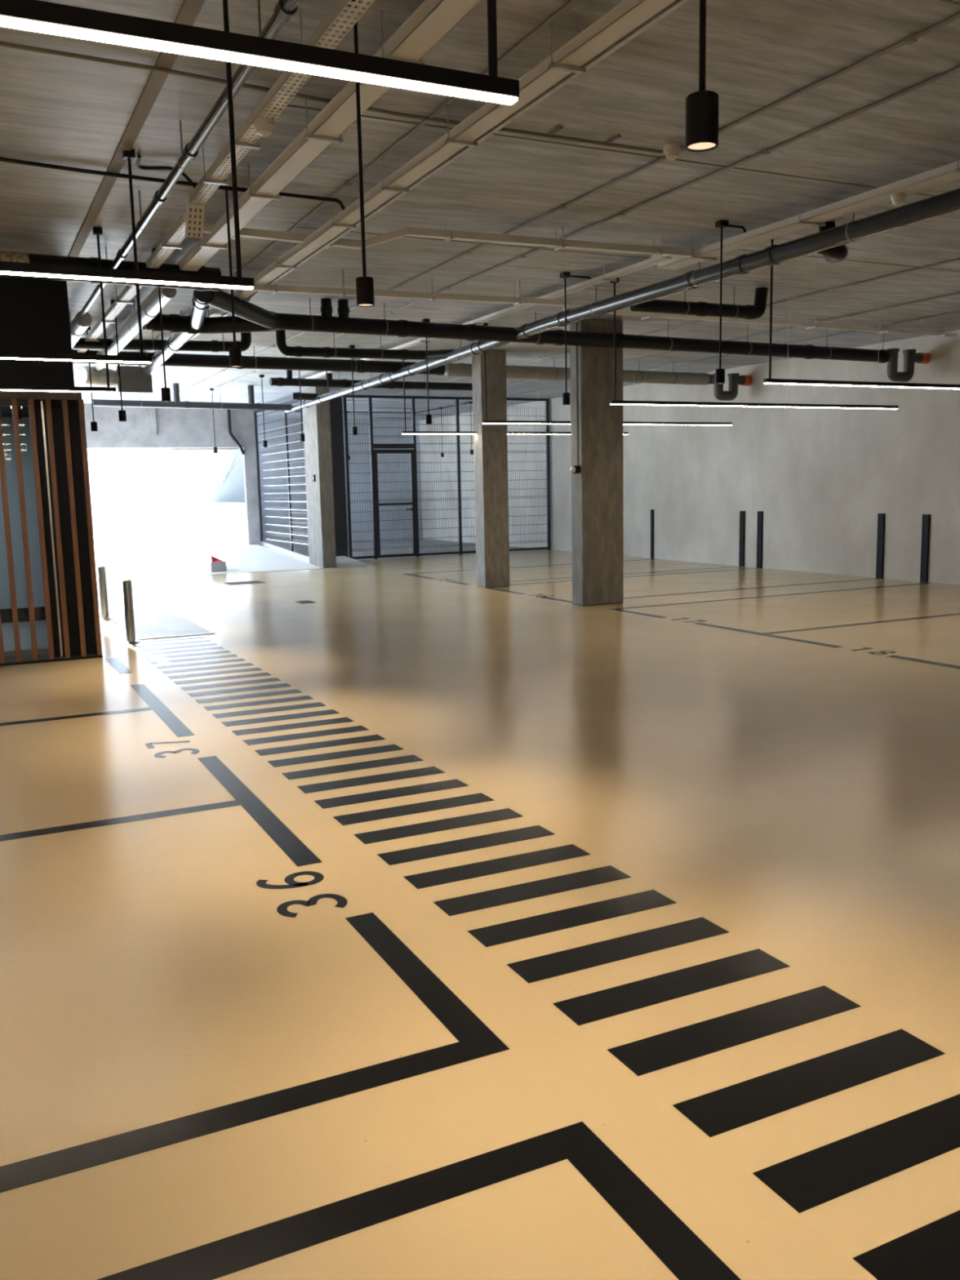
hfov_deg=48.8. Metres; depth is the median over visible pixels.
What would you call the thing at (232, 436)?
pipe
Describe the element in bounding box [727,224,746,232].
conduit
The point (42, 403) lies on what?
trim
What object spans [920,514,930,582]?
guard
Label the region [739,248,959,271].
trim
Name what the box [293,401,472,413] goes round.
conduit
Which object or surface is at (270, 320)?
pipe
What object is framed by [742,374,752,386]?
wall socket
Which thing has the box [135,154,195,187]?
conduit
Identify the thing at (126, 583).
steel post
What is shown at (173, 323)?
pipe
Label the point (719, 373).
pendant light
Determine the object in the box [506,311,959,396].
conduit
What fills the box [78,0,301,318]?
pipe
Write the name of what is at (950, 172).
cable trunking
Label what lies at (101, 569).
steel post
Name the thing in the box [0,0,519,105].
linear light
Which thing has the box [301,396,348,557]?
wall panel
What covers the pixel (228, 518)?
wall
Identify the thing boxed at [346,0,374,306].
pendant light
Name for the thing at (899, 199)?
smoke detector
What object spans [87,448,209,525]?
wall
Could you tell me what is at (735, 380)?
trap
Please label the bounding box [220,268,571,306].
cross trunking
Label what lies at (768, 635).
bay marking
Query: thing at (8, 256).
pipe
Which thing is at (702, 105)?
pendant light
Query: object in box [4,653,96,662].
baseboard
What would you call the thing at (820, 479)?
wall
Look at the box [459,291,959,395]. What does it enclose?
conduit
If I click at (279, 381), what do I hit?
branch
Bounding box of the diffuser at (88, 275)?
[0,271,253,289]
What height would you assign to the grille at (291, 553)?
3.220 m
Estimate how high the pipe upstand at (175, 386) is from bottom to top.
0.340 m
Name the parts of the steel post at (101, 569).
plate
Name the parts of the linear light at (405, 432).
rod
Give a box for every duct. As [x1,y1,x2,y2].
[75,365,119,389]
[111,364,152,396]
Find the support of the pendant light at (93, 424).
hanging from the ceiling at (55, 109)
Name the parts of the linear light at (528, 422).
rod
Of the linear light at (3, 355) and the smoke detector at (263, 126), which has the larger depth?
the linear light at (3, 355)
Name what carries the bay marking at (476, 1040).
on the floor
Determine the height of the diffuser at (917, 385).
0.007 m
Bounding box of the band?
[67,0,205,257]
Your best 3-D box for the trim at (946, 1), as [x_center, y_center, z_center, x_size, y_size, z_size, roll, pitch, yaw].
[-1.989,-2.246,2.431,8.900,0.004,0.012,-5,9,-26]
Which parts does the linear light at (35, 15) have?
rod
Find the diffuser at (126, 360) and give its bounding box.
[0,357,151,363]
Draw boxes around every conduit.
[0,40,662,153]
[81,0,580,399]
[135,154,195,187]
[160,13,959,400]
[183,66,959,401]
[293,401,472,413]
[342,399,514,407]
[394,257,959,395]
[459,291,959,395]
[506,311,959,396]
[569,321,580,474]
[570,275,594,285]
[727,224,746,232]
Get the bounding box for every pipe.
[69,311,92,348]
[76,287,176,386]
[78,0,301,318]
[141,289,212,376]
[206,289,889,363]
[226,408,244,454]
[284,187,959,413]
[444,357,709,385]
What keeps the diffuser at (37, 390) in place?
attached to the linear light at (2, 388)
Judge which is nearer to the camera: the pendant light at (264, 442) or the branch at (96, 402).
the pendant light at (264, 442)
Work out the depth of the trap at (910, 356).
14.26 m
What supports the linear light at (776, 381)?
hanging from the ceiling at (55, 109)
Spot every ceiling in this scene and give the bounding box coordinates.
[0,0,959,420]
[150,448,238,453]
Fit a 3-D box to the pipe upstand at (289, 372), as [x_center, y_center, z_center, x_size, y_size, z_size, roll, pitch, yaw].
[-2.941,-4.117,16.307,0.089,0.230,0.090,-5,9,-26]
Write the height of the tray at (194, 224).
0.337 m
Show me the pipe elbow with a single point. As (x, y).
(837, 254)
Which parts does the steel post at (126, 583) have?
plate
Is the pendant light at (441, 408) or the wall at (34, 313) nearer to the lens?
the wall at (34, 313)
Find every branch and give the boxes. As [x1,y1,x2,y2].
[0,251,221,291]
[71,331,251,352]
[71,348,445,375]
[93,387,292,410]
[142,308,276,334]
[269,371,472,391]
[275,329,454,359]
[293,391,319,399]
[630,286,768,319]
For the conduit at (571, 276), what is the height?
0.089 m
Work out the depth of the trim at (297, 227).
8.46 m
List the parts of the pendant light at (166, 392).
rod, lamp shade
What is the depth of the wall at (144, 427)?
22.94 m
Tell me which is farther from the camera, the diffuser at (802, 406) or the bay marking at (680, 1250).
the diffuser at (802, 406)
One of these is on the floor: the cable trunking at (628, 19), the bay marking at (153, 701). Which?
the bay marking at (153, 701)
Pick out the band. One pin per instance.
(189, 10)
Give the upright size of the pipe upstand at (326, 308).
0.220 m
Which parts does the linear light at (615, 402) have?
rod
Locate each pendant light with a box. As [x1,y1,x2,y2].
[86,326,97,431]
[110,299,126,421]
[151,248,171,401]
[209,388,217,453]
[222,157,242,367]
[258,374,266,447]
[298,370,305,441]
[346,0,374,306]
[346,411,350,459]
[347,345,357,435]
[422,318,431,424]
[439,407,444,457]
[468,401,473,454]
[560,271,570,404]
[684,0,718,151]
[715,219,728,383]
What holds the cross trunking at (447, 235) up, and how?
hanging from the ceiling at (55, 109)
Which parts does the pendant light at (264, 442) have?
rod, lamp shade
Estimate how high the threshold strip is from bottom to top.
0.006 m
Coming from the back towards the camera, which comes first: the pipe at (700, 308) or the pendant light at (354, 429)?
the pendant light at (354, 429)
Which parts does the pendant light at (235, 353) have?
rod, lamp shade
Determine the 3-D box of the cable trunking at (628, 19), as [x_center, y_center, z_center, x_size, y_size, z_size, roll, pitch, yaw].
[-1.781,-3.080,8.818,0.185,0.190,20.000,-5,9,-26]
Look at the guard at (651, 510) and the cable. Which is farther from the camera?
the guard at (651, 510)
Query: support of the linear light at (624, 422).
hanging from the ceiling at (55, 109)
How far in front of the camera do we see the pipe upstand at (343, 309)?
10.77 m
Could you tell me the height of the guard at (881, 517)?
0.945 m
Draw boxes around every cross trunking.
[179,217,693,257]
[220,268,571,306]
[562,306,957,337]
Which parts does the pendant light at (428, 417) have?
rod, lamp shade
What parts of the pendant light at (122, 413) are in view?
rod, lamp shade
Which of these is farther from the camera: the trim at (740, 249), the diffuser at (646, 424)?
the diffuser at (646, 424)
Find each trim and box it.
[40,400,62,656]
[286,104,935,196]
[297,226,648,258]
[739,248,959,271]
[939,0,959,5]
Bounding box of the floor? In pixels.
[0,538,959,1279]
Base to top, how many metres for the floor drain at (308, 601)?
0.006 m
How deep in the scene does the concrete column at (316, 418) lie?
19.89 m
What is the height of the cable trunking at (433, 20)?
0.190 m
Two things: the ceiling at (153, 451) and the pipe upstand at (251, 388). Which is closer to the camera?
the pipe upstand at (251, 388)
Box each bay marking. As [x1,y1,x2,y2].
[0,657,167,725]
[0,707,261,841]
[0,801,509,1192]
[97,1121,741,1279]
[403,559,737,585]
[484,568,876,603]
[609,582,959,635]
[762,634,959,668]
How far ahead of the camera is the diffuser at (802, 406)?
11.05 m
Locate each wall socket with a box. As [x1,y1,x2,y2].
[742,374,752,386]
[919,352,931,364]
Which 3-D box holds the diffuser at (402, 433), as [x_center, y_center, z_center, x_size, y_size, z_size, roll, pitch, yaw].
[0.602,-3.022,15.530,3.742,0.007,0.027,-5,9,-26]
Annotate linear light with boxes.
[0,0,253,289]
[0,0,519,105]
[0,282,151,363]
[0,362,115,392]
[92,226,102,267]
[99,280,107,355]
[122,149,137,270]
[401,376,476,434]
[482,351,570,424]
[506,431,570,434]
[609,277,897,408]
[622,421,732,425]
[763,238,959,389]
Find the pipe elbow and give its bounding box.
[815,221,848,263]
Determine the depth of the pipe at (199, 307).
10.86 m
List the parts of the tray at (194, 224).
plate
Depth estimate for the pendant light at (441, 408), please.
25.50 m
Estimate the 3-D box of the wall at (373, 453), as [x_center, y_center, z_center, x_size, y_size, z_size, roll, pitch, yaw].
[-0.583,-3.520,22.800,4.808,3.370,0.115,-5,9,-26]
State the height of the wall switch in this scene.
0.130 m
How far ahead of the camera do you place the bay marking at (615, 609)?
11.14 m
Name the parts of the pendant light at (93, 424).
rod, lamp shade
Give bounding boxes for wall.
[0,276,96,657]
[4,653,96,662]
[84,403,243,448]
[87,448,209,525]
[205,419,422,545]
[211,502,247,541]
[342,395,551,559]
[419,329,959,585]
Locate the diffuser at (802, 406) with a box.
[610,404,896,408]
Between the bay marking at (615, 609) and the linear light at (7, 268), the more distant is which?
the bay marking at (615, 609)
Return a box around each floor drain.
[224,580,265,585]
[295,600,315,603]
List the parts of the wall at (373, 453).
post, post, post, rail, rail, post, post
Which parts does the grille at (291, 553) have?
post, rail, rail, post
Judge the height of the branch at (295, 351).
0.328 m
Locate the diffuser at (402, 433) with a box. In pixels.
[402,433,627,435]
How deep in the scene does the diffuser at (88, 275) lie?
3.78 m
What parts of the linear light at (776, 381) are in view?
rod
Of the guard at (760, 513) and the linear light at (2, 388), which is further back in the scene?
the guard at (760, 513)
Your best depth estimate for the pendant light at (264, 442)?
17.62 m
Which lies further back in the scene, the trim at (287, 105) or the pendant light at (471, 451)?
the pendant light at (471, 451)
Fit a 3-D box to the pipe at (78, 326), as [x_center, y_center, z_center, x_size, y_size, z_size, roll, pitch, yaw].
[-5.208,-3.526,12.964,0.168,0.345,6.500,-5,9,-26]
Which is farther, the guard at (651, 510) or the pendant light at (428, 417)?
the guard at (651, 510)
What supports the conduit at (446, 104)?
attached to the ceiling at (55, 109)
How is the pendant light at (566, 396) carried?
hanging from the ceiling at (55, 109)
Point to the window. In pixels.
(6, 410)
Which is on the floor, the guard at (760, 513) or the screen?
the screen
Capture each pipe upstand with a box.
[172,383,180,403]
[247,385,254,404]
[286,369,292,379]
[320,297,332,317]
[326,371,332,380]
[337,299,349,318]
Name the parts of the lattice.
rail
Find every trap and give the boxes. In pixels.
[707,373,752,400]
[886,348,931,382]
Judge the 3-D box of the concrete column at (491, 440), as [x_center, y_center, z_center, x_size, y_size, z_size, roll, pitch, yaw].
[0.160,-2.457,15.330,0.410,3.370,0.300,-5,9,-26]
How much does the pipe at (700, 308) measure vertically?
0.317 m
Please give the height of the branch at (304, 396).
0.144 m
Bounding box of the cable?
[0,156,345,209]
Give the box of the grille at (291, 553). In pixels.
[253,399,309,562]
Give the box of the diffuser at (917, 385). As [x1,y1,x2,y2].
[764,382,959,389]
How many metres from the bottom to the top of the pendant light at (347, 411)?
1.180 m
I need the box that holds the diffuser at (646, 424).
[482,422,728,425]
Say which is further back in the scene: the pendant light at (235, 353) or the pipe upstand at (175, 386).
the pipe upstand at (175, 386)
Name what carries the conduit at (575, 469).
attached to the concrete column at (597, 489)
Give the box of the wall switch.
[311,474,315,481]
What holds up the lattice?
attached to the ceiling at (153, 451)
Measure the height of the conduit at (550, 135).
0.022 m
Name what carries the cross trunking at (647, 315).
hanging from the ceiling at (55, 109)
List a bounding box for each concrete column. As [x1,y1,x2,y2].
[241,409,262,545]
[302,386,336,568]
[471,349,510,587]
[569,319,623,605]
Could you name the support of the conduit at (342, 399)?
attached to the ceiling at (55, 109)
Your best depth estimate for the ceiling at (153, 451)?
24.55 m
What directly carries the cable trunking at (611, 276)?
hanging from the ceiling at (55, 109)
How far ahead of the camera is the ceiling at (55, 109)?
6.47 m
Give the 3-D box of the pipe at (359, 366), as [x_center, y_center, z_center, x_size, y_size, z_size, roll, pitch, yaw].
[-3.026,-3.751,14.067,5.550,0.310,0.180,-5,9,-26]
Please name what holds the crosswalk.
on the floor
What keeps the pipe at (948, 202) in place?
hanging from the ceiling at (55, 109)
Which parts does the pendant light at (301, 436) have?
rod, lamp shade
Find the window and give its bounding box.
[0,400,48,657]
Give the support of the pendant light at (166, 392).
hanging from the ceiling at (55, 109)
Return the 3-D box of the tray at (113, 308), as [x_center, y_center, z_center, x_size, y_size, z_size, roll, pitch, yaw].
[-3.691,-3.287,10.543,0.150,0.190,8.200,-5,9,-26]
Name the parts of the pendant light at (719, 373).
lamp shade, rod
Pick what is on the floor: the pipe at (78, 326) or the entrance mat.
the entrance mat
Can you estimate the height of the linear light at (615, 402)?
1.167 m
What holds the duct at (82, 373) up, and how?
attached to the ventilation duct at (134, 383)
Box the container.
[208,555,226,572]
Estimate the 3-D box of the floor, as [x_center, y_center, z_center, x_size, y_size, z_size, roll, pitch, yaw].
[-2.412,-0.114,11.992,18.060,0.200,33.500,-5,9,-26]
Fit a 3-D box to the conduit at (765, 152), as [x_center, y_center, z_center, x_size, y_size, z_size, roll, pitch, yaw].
[-0.799,-3.530,11.209,0.032,0.026,25.500,-5,9,-26]
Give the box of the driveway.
[93,521,373,580]
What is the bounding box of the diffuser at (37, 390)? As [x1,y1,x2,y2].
[0,389,115,392]
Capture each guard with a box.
[650,509,653,559]
[738,511,745,566]
[756,511,763,568]
[875,513,884,578]
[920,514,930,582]
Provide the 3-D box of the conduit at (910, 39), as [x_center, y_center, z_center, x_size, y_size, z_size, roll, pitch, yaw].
[-1.239,-3.490,10.997,0.032,0.026,25.500,-5,9,-26]
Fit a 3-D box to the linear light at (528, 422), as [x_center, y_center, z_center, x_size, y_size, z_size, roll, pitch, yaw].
[0.557,-3.054,12.886,1.214,0.834,0.060,-5,9,-26]
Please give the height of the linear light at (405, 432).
0.776 m
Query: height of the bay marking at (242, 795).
0.002 m
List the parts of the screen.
rail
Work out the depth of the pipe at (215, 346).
12.38 m
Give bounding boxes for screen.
[0,398,102,666]
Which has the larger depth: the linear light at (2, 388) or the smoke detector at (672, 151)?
the linear light at (2, 388)
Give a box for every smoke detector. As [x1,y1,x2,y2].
[253,118,274,137]
[663,142,680,160]
[890,192,906,206]
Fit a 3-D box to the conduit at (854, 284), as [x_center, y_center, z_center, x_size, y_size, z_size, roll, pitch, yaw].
[3.210,-3.658,11.486,0.032,0.026,22.500,-5,9,-26]
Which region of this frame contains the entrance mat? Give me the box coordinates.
[108,608,214,639]
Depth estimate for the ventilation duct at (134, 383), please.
14.09 m
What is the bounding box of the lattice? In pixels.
[221,448,241,484]
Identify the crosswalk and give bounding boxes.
[128,635,959,1279]
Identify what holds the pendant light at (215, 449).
hanging from the ceiling at (55, 109)
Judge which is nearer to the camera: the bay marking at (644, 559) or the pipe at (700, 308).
the pipe at (700, 308)
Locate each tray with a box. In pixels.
[74,213,186,364]
[185,0,374,238]
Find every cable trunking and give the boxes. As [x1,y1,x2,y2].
[83,0,481,366]
[134,0,689,366]
[304,255,674,378]
[657,142,959,270]
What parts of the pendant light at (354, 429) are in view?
rod, lamp shade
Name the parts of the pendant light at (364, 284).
rod, lamp shade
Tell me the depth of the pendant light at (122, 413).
10.67 m
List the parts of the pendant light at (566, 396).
rod, lamp shade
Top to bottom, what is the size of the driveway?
0.850 m
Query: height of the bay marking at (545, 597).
0.002 m
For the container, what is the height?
0.310 m
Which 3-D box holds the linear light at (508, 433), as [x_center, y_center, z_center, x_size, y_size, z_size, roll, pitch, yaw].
[0.862,-3.062,15.652,1.063,0.026,0.060,-5,9,-26]
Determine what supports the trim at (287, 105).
attached to the ceiling at (55, 109)
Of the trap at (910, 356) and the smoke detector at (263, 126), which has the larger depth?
the trap at (910, 356)
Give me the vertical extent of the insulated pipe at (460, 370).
0.349 m
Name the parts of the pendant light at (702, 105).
lamp shade, rod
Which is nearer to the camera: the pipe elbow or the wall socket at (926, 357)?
the pipe elbow
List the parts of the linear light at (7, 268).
rod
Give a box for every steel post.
[97,565,112,619]
[122,578,140,643]
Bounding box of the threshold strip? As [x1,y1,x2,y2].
[97,564,374,581]
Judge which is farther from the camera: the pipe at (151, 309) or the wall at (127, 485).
the wall at (127, 485)
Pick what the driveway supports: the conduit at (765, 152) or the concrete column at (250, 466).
the concrete column at (250, 466)
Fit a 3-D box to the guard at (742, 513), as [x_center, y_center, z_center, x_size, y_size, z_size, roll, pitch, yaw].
[4.503,-1.739,18.167,0.035,0.950,0.110,-5,9,-26]
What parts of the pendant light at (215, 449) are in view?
rod, lamp shade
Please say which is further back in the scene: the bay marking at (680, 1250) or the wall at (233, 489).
the wall at (233, 489)
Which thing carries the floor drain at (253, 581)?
on the floor
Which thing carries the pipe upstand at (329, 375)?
attached to the ceiling at (55, 109)

